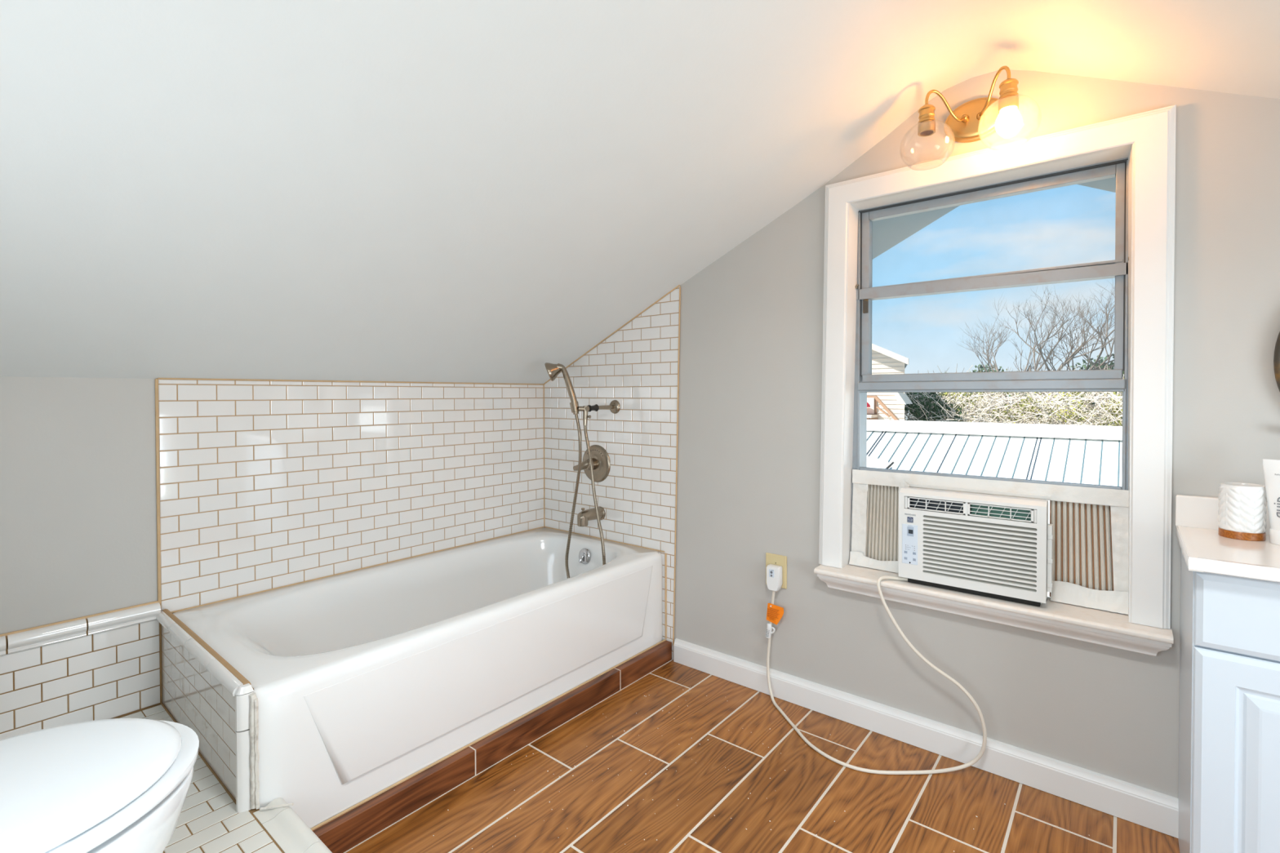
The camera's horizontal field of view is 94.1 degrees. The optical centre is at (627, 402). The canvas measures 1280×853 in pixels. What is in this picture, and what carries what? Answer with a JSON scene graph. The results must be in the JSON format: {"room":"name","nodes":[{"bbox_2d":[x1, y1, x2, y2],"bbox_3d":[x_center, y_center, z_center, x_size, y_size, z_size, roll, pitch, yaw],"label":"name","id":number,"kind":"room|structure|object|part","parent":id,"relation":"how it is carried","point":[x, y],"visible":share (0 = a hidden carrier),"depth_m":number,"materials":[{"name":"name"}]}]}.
{"room":"bathroom","nodes":[
{"label":"bathroom","id":0,"kind":"room"},
{"bbox_2d":[0,376,157,634],"bbox_3d":[-1.232,0.494,2.046,0.116,1.180,2.690,1,1,40],"label":"wall","id":1,"kind":"structure","parent":0,"point":[78,491],"depth_m":1.62,"materials":[{"name":"grey paint"}]},
{"bbox_2d":[0,619,159,739],"bbox_3d":[-1.683,0.808,1.411,0.013,0.331,0.928,1,1,40],"label":"tile wainscot","id":2,"kind":"structure","parent":1,"relation":"attached to","point":[113,673],"depth_m":1.63,"materials":[{"name":"white tile"}]},
{"bbox_2d":[0,600,160,656],"bbox_3d":[-1.677,0.618,1.402,0.028,0.050,0.927,1,1,40],"label":"tile trim","id":3,"kind":"structure","parent":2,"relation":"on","point":[18,641],"depth_m":1.61,"materials":[{"name":"white tile"}]},
{"bbox_2d":[155,377,543,613],"bbox_3d":[-0.902,0.340,2.349,0.008,0.840,1.528,1,1,40],"label":"tile surround","id":4,"kind":"object","parent":1,"relation":"attached to","point":[264,485],"visible":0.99,"depth_m":2.13,"materials":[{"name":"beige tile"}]},
{"bbox_2d":[161,625,253,799],"bbox_3d":[-1.109,0.801,1.541,0.716,0.340,0.022,1,1,40],"label":"wall partition","id":5,"kind":"structure","parent":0,"point":[193,697],"depth_m":1.50,"materials":[{"name":"white tile"}]},
{"bbox_2d":[155,610,253,813],"bbox_3d":[-1.110,0.757,1.531,0.714,0.274,0.035,1,1,40],"label":"tile edge","id":6,"kind":"structure","parent":5,"relation":"attached to","point":[242,692],"depth_m":1.31,"materials":[{"name":"white ceramic"}]},
{"bbox_2d":[159,608,251,804],"bbox_3d":[-1.114,0.756,1.545,0.696,0.278,0.026,1,1,40],"label":"caulk","id":7,"kind":"structure","parent":5,"relation":"attached to","point":[243,680],"depth_m":1.53,"materials":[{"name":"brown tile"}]},
{"bbox_2d":[0,0,1279,383],"bbox_3d":[0.231,-0.587,0.802,3.820,1.109,2.720,1,1,40],"label":"ceiling","id":8,"kind":"structure","parent":0,"point":[454,191],"depth_m":1.36,"materials":[{"name":"paint"}]},
{"bbox_2d":[346,659,1179,852],"bbox_3d":[0.821,1.086,0.951,3.000,0.020,1.484,1,1,40],"label":"floor","id":9,"kind":"structure","parent":0,"point":[927,813],"depth_m":1.61,"materials":[{"name":"brown tile"}]},
{"bbox_2d":[1177,551,1279,852],"bbox_3d":[1.503,0.701,1.109,0.681,0.742,0.357,1,1,40],"label":"vanity cabinet","id":10,"kind":"object","parent":9,"relation":"on","point":[1228,782],"visible":0.86,"depth_m":1.16,"materials":[{"name":"paint"}]},
{"bbox_3d":[1.250,0.699,1.332,0.006,0.742,0.338,1,1,40],"label":"panel","id":11,"kind":"part","parent":10,"relation":"part of","materials":[{"name":"paint"}]},
{"bbox_2d":[1174,493,1279,582],"bbox_3d":[1.493,0.280,1.085,0.712,0.099,0.396,1,1,40],"label":"countertop","id":12,"kind":"structure","parent":10,"relation":"on","point":[1196,517],"depth_m":1.24,"materials":[{"name":"stone"}]},
{"bbox_2d":[1217,482,1266,541],"bbox_3d":[1.373,0.242,1.331,0.075,0.119,0.076,1,1,40],"label":"tumbler","id":13,"kind":"object","parent":12,"relation":"on","point":[1242,510],"visible":1,"depth_m":1.31,"materials":[{"name":"white ceramic"}]},
{"bbox_2d":[1262,458,1279,545],"bbox_3d":[1.400,0.213,1.269,0.044,0.179,0.054,0,1,10],"label":"toothpaste tube","id":14,"kind":"object","parent":12,"relation":"on","point":[1271,468],"visible":1,"depth_m":1.28,"materials":[{"name":"white plastic"}]},
{"bbox_3d":[1.265,0.745,1.088,0.339,0.507,0.020,1,1,40],"label":"door","id":15,"kind":"part","parent":10,"relation":"part of","materials":[{"name":"paint"}]},
{"bbox_3d":[1.395,0.415,0.976,0.677,0.147,0.019,1,1,40],"label":"drawer","id":16,"kind":"part","parent":10,"relation":"part of","materials":[{"name":"paint"}]},
{"bbox_2d":[590,69,1279,798],"bbox_3d":[1.019,0.052,1.831,3.840,2.061,0.145,1,1,40],"label":"wall","id":17,"kind":"structure","parent":0,"point":[751,350],"depth_m":1.77,"materials":[{"name":"grey paint"}]},
{"bbox_2d":[544,285,680,659],"bbox_3d":[-0.100,0.294,2.672,0.814,1.538,0.006,1,1,40],"label":"tile surround","id":18,"kind":"object","parent":17,"relation":"attached to","point":[636,366],"visible":0.7,"depth_m":2.58,"materials":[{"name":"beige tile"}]},
{"bbox_2d":[155,284,680,645],"bbox_3d":[-0.589,0.266,2.084,0.819,1.472,1.530,1,1,40],"label":"caulk","id":19,"kind":"structure","parent":18,"relation":"attached to","point":[157,409],"depth_m":2.16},
{"bbox_2d":[577,506,605,526],"bbox_3d":[-0.168,0.500,2.640,0.062,0.077,0.139,1,1,40],"label":"tub spout","id":20,"kind":"object","parent":18,"relation":"attached to","point":[584,517],"visible":0.84,"depth_m":2.60,"materials":[{"name":"silver metal"}]},
{"bbox_2d":[573,444,610,482],"bbox_3d":[-0.172,0.279,2.668,0.171,0.171,0.094,1,1,40],"label":"shower valve","id":21,"kind":"object","parent":18,"relation":"attached to","point":[601,461],"visible":0.86,"depth_m":2.67,"materials":[{"name":"silver metal"}]},
{"bbox_3d":[-0.205,0.281,2.668,0.080,0.054,0.042,0,1,9],"label":"lever","id":22,"kind":"part","parent":21,"relation":"part of","materials":[{"name":"silver metal"}]},
{"bbox_2d":[569,400,620,425],"bbox_3d":[-0.142,0.043,2.550,0.091,0.105,0.232,1,1,40],"label":"bracket","id":23,"kind":"object","parent":18,"relation":"attached to","point":[614,406],"visible":1,"depth_m":2.49,"materials":[{"name":"silver metal"}]},
{"bbox_2d":[544,362,605,578],"bbox_3d":[-0.215,0.344,2.486,0.293,1.022,0.086,0,1,20],"label":"shower","id":24,"kind":"object","parent":23,"relation":"attached to","point":[553,371],"visible":0.8,"depth_m":2.48,"materials":[{"name":"silver metal"}]},
{"bbox_3d":[-0.250,-0.057,2.499,0.099,0.216,0.032,0,1,21],"label":"handle","id":25,"kind":"part","parent":24,"relation":"part of","materials":[{"name":"silver metal"}]},
{"bbox_3d":[-0.116,0.023,2.557,0.018,0.021,0.172,1,1,40],"label":"arm","id":26,"kind":"part","parent":23,"relation":"part of","materials":[{"name":"silver metal"}]},
{"bbox_2d":[765,552,786,588],"bbox_3d":[0.534,0.606,2.145,0.081,0.116,0.010,1,1,40],"label":"wall outlet","id":27,"kind":"object","parent":17,"relation":"attached to","point":[771,558],"visible":0.61,"depth_m":2.13,"materials":[{"name":"beige plastic"}]},
{"bbox_2d":[673,638,1178,838],"bbox_3d":[0.774,1.016,1.945,1.514,0.090,0.019,1,1,40],"label":"baseboard","id":28,"kind":"structure","parent":17,"relation":"attached to","point":[1157,811],"depth_m":1.77,"materials":[{"name":"white paint"}]},
{"bbox_2d":[917,65,1031,170],"bbox_3d":[0.943,-0.776,1.643,0.334,0.217,0.226,1,1,40],"label":"wall light","id":29,"kind":"object","parent":17,"relation":"attached to","point":[976,119],"visible":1,"depth_m":1.68,"materials":[{"name":"gold metal"}]},
{"bbox_2d":[917,104,935,136],"bbox_3d":[0.839,-0.794,1.672,0.045,0.078,0.045,1,1,40],"label":"socket","id":30,"kind":"object","parent":29,"relation":"attached to","point":[926,122],"depth_m":1.66,"materials":[{"name":"gold metal"}]},
{"bbox_3d":[0.905,-0.842,1.691,0.146,0.074,0.016,0,1,-19],"label":"arm","id":31,"kind":"part","parent":29,"relation":"part of","materials":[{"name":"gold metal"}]},
{"bbox_3d":[0.975,-0.823,1.723,0.021,0.021,0.020,1,1,40],"label":"arm knob","id":32,"kind":"part","parent":29,"relation":"part of","materials":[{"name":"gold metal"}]},
{"bbox_3d":[1.005,-0.816,1.697,0.021,0.021,0.020,1,1,40],"label":"arm knob","id":33,"kind":"part","parent":29,"relation":"part of","materials":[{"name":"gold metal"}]},
{"bbox_3d":[0.991,-0.847,1.617,0.017,0.075,0.152,0,1,5],"label":"arm","id":34,"kind":"part","parent":29,"relation":"part of","materials":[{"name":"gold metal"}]},
{"bbox_2d":[998,78,1018,112],"bbox_3d":[0.989,-0.799,1.547,0.045,0.078,0.045,1,1,40],"label":"socket","id":35,"kind":"object","parent":29,"relation":"attached to","point":[1008,101],"depth_m":1.53,"materials":[{"name":"gold metal"}]},
{"bbox_3d":[0.989,-0.734,1.548,0.059,0.074,0.059,1,1,40],"label":"bulb","id":36,"kind":"part","parent":29,"relation":"part of","materials":[{"name":"white glass"}]},
{"bbox_2d":[872,177,1115,258],"bbox_3d":[1.318,-0.376,2.106,5.200,1.474,0.690,1,1,40],"label":"roof overhang","id":37,"kind":"object","parent":17,"relation":"attached to","point":[888,233],"depth_m":2.48,"materials":[{"name":"paint"}]},
{"bbox_2d":[813,104,1176,656],"bbox_3d":[1.018,-0.051,1.770,0.890,1.352,0.214,1,1,40],"label":"window","id":38,"kind":"structure","parent":17,"relation":"in","point":[1138,150],"depth_m":1.64,"materials":[{"name":"white paint"}]},
{"bbox_3d":[0.688,-0.089,1.994,0.096,1.280,0.024,1,1,40],"label":"casing","id":39,"kind":"part","parent":38,"relation":"part of","materials":[{"name":"white paint"}]},
{"bbox_2d":[851,483,866,555],"bbox_3d":[0.780,0.389,2.008,0.052,0.255,0.004,1,1,40],"label":"tape strip","id":40,"kind":"object","parent":38,"relation":"attached to","point":[860,491],"visible":1,"depth_m":2.01,"materials":[{"name":"white fabric"}]},
{"bbox_3d":[1.076,-0.352,1.818,0.670,0.550,0.007,1,1,40],"label":"screen frame","id":41,"kind":"part","parent":38,"relation":"part of","materials":[{"name":"metal"}]},
{"bbox_2d":[848,551,898,573],"bbox_3d":[0.822,0.527,1.964,0.180,0.045,0.016,1,1,40],"label":"tape strip","id":42,"kind":"object","parent":38,"relation":"attached to","point":[856,558],"visible":0.84,"depth_m":1.98,"materials":[{"name":"white fabric"}]},
{"bbox_3d":[1.067,-0.048,1.817,0.735,1.222,0.080,1,1,40],"label":"frame","id":43,"kind":"part","parent":38,"relation":"part of","materials":[{"name":"metal"}]},
{"bbox_2d":[852,469,1128,606],"bbox_3d":[1.094,0.393,1.857,0.719,0.333,0.397,1,1,40],"label":"air conditioner","id":44,"kind":"object","parent":38,"relation":"on","point":[1011,548],"depth_m":1.68,"materials":[{"name":"plastic"}]},
{"bbox_2d":[765,564,986,774],"bbox_3d":[0.695,0.800,1.844,0.700,0.527,0.250,1,1,40],"label":"power cord","id":45,"kind":"object","parent":44,"relation":"attached to","point":[775,613],"visible":1,"depth_m":1.82,"materials":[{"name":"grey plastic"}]},
{"bbox_2d":[767,608,778,619],"bbox_3d":[0.517,0.755,2.120,0.047,0.039,0.003,1,1,43],"label":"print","id":46,"kind":"object","parent":45,"relation":"attached to","point":[772,613],"depth_m":2.12},
{"bbox_3d":[0.857,0.405,1.967,0.154,0.288,0.015,1,1,40],"label":"accordion panel","id":47,"kind":"part","parent":44,"relation":"part of","materials":[{"name":"plastic"}]},
{"bbox_3d":[0.882,0.270,1.904,0.004,0.040,0.034,-1,1,-41],"label":"tape strip","id":48,"kind":"part","parent":44,"relation":"part of","materials":[{"name":"white plastic"}]},
{"bbox_3d":[0.854,0.430,1.803,0.044,0.120,0.003,1,1,40],"label":"control panel","id":49,"kind":"part","parent":44,"relation":"part of","materials":[{"name":"white plastic"}]},
{"bbox_2d":[898,487,1048,603],"bbox_3d":[0.986,0.400,1.722,0.371,0.270,0.047,1,1,40],"label":"grille","id":50,"kind":"object","parent":44,"relation":"attached to","point":[996,546],"depth_m":1.70,"materials":[{"name":"plastic"}]},
{"bbox_3d":[1.036,0.252,1.787,0.719,0.048,0.004,1,1,40],"label":"tape strip","id":51,"kind":"part","parent":44,"relation":"part of","materials":[{"name":"white plastic"}]},
{"bbox_3d":[1.141,0.420,1.608,0.012,0.179,0.032,1,1,40],"label":"rail","id":52,"kind":"part","parent":44,"relation":"part of","materials":[{"name":"plastic"}]},
{"bbox_3d":[1.254,0.409,1.636,0.156,0.288,0.015,1,1,40],"label":"accordion panel","id":53,"kind":"part","parent":44,"relation":"part of","materials":[{"name":"plastic"}]},
{"bbox_3d":[1.046,0.088,1.792,0.696,0.306,0.028,1,1,40],"label":"sash","id":54,"kind":"part","parent":38,"relation":"part of","materials":[{"name":"glass"}]},
{"bbox_3d":[1.054,-0.350,1.801,0.702,0.573,0.046,1,1,40],"label":"sash","id":55,"kind":"part","parent":38,"relation":"part of","materials":[{"name":"metal"}]},
{"bbox_3d":[0.987,0.599,1.729,0.873,0.054,0.064,1,1,40],"label":"apron moulding","id":56,"kind":"part","parent":38,"relation":"part of","materials":[{"name":"white paint"}]},
{"bbox_3d":[0.999,-0.688,1.725,0.868,0.076,0.024,1,1,40],"label":"head casing","id":57,"kind":"part","parent":38,"relation":"part of","materials":[{"name":"white paint"}]},
{"bbox_2d":[1050,581,1128,614],"bbox_3d":[1.246,0.525,1.609,0.168,0.056,0.016,1,1,40],"label":"tape strip","id":58,"kind":"object","parent":38,"relation":"on","point":[1067,593],"visible":0.96,"depth_m":1.61,"materials":[{"name":"white plastic"}]},
{"bbox_2d":[1110,505,1128,591],"bbox_3d":[1.300,0.396,1.574,0.041,0.260,0.005,1,1,40],"label":"tape strip","id":59,"kind":"object","parent":38,"relation":"attached to","point":[1119,514],"visible":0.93,"depth_m":1.57,"materials":[{"name":"white fabric"}]},
{"bbox_3d":[1.303,-0.083,1.480,0.078,1.280,0.024,1,1,40],"label":"casing","id":60,"kind":"part","parent":38,"relation":"part of","materials":[{"name":"white paint"}]},
{"bbox_2d":[1174,493,1270,535],"bbox_3d":[1.612,0.266,1.228,0.712,0.077,0.024,1,1,40],"label":"backsplash","id":61,"kind":"structure","parent":17,"relation":"attached to","point":[1190,511],"depth_m":1.42,"materials":[{"name":"stone"}]},
{"bbox_2d":[1273,331,1279,391],"bbox_3d":[1.576,-0.093,1.249,0.304,0.394,0.030,1,1,40],"label":"wall mirror","id":62,"kind":"object","parent":17,"relation":"attached to","point":[1277,351],"visible":1,"depth_m":1.34,"materials":[{"name":"metal"}]},
{"label":"outside","id":63,"kind":"structure","parent":0,"visible":0},
{"bbox_3d":[22.078,3.734,29.907,80.000,0.200,69.840,1,1,40],"label":"ground","id":64,"kind":"structure","parent":63,"visible":0},
{"bbox_2d":[866,343,912,420],"bbox_3d":[6.968,0.480,22.080,6.245,6.580,9.838,0,1,24],"label":"neighbor house","id":65,"kind":"structure","parent":64,"relation":"on","point":[883,406],"depth_m":17.10,"materials":[{"name":"white wood"}]},
{"bbox_3d":[6.873,0.098,17.598,0.780,0.470,0.040,1,1,40],"label":"white panel","id":66,"kind":"part","parent":65,"relation":"part of","materials":[{"name":"white"}]},
{"bbox_3d":[7.404,0.251,16.909,0.800,0.880,0.080,1,1,40],"label":"stair rail","id":67,"kind":"part","parent":65,"relation":"part of","materials":[{"name":"brown wood"}]},
{"bbox_2d":[904,392,986,422],"bbox_3d":[12.241,1.300,23.624,3.364,4.877,1.788,1,1,40],"label":"evergreen tree","id":68,"kind":"object","parent":64,"relation":"on","point":[905,408],"visible":0.02,"depth_m":23.53,"materials":[{"name":"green plant"}]},
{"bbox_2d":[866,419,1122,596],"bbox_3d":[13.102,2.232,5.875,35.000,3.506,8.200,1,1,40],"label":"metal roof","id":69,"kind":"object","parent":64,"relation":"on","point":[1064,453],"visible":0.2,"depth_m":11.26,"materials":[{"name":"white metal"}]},
{"bbox_2d":[904,361,1124,426],"bbox_3d":[11.719,0.610,18.023,9.229,3.585,6.938,1,1,44],"label":"thicket","id":70,"kind":"object","parent":64,"relation":"on","point":[1096,399],"visible":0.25,"depth_m":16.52,"materials":[{"name":"plant"}]},
{"bbox_2d":[964,363,1068,424],"bbox_3d":[15.363,1.074,23.649,4.156,5.318,1.989,1,1,40],"label":"evergreen tree","id":71,"kind":"object","parent":64,"relation":"on","point":[980,367],"visible":0.02,"depth_m":24.05,"materials":[{"name":"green plant"}]},
{"bbox_2d":[957,280,1115,422],"bbox_3d":[12.961,0.059,17.942,3.918,7.532,6.031,0,1,-5],"label":"bare tree","id":72,"kind":"object","parent":64,"relation":"on","point":[1040,353],"visible":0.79,"depth_m":17.54,"materials":[{"name":"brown plant"}]},
{"bbox_2d":[1007,307,1124,424],"bbox_3d":[14.944,0.300,18.831,4.630,7.020,3.456,0,1,21],"label":"bare tree","id":73,"kind":"object","parent":64,"relation":"on","point":[1066,339],"visible":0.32,"depth_m":18.91,"materials":[{"name":"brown plant"}]},
{"bbox_2d":[1018,353,1124,425],"bbox_3d":[16.843,0.980,22.369,3.952,5.538,2.324,1,1,40],"label":"evergreen tree","id":74,"kind":"object","parent":64,"relation":"on","point":[1100,357],"visible":0.02,"depth_m":21.77,"materials":[{"name":"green plant"}]},
{"bbox_2d":[1054,358,1123,424],"bbox_3d":[18.043,1.038,21.416,5.218,5.443,2.153,1,1,40],"label":"evergreen tree","id":75,"kind":"object","parent":64,"relation":"on","point":[1095,360],"visible":0.02,"depth_m":21.95,"materials":[{"name":"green plant"}]},
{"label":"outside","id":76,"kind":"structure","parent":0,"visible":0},
{"bbox_2d":[866,456,893,488],"bbox_3d":[2.165,0.695,5.474,1.200,0.290,1.200,1,1,40],"label":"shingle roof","id":77,"kind":"structure","parent":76,"point":[872,462],"depth_m":5.66,"materials":[{"name":"white"}]},
{"bbox_3d":[0.231,1.119,0.822,3.940,0.039,2.710,1,1,40],"label":"subfloor","id":78,"kind":"structure","parent":0,"visible":0},
{"bbox_2d":[115,703,284,852],"bbox_3d":[-0.258,1.008,0.235,3.700,0.198,0.945,1,1,40],"label":"tiled floor","id":79,"kind":"structure","parent":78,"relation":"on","point":[209,821],"depth_m":1.27,"materials":[{"name":"white tile"}]},
{"bbox_2d":[0,718,199,852],"bbox_3d":[-0.944,0.563,0.683,0.470,0.684,0.748,1,1,40],"label":"toilet","id":80,"kind":"object","parent":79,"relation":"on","point":[114,785],"visible":1,"depth_m":0.83,"materials":[{"name":"ceramic"}]},
{"bbox_3d":[-0.880,0.734,0.762,0.380,0.339,0.534,1,1,40],"label":"bowl","id":81,"kind":"part","parent":80,"relation":"part of","materials":[{"name":"ceramic"}]},
{"bbox_2d":[253,797,332,852],"bbox_3d":[0.340,0.997,0.375,2.961,0.196,0.064,1,1,40],"label":"tile edge","id":82,"kind":"structure","parent":79,"relation":"attached to","point":[284,825],"depth_m":1.24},
{"bbox_2d":[173,527,662,828],"bbox_3d":[-0.608,0.812,2.117,0.746,0.375,1.509,1,1,40],"label":"bathtub","id":83,"kind":"object","parent":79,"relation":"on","point":[362,681],"visible":0.91,"depth_m":1.82,"materials":[{"name":"ceramic"}]},
{"bbox_2d":[249,693,293,810],"bbox_3d":[-0.783,0.766,1.306,0.094,0.254,0.016,0,1,4],"label":"caulk","id":84,"kind":"structure","parent":83,"relation":"attached to","point":[254,711],"depth_m":1.30,"materials":[{"name":"white plastic"}]},
{"bbox_2d":[170,526,666,639],"bbox_3d":[-0.605,0.801,2.122,0.746,0.361,1.502,1,1,40],"label":"caulk","id":85,"kind":"structure","parent":83,"relation":"attached to","point":[665,554],"depth_m":2.46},
{"bbox_3d":[-0.323,0.795,1.887,0.013,0.261,1.327,1,1,40],"label":"apron panel","id":86,"kind":"part","parent":83,"relation":"part of","materials":[{"name":"ceramic"}]},
{"bbox_2d":[310,639,672,852],"bbox_3d":[-0.299,1.027,1.896,0.044,0.082,1.451,1,1,40],"label":"baseboard","id":87,"kind":"structure","parent":83,"relation":"attached to","point":[348,829],"depth_m":1.71,"materials":[{"name":"brown tile"}]},
{"bbox_3d":[-0.204,0.680,2.608,0.018,0.045,0.023,1,1,40],"label":"trip lever","id":88,"kind":"part","parent":83,"relation":"part of","materials":[{"name":"silver metal"}]},
{"bbox_3d":[-0.191,0.677,2.618,0.069,0.069,0.019,1,1,40],"label":"overflow plate","id":89,"kind":"part","parent":83,"relation":"part of","materials":[{"name":"silver metal"}]}
]}

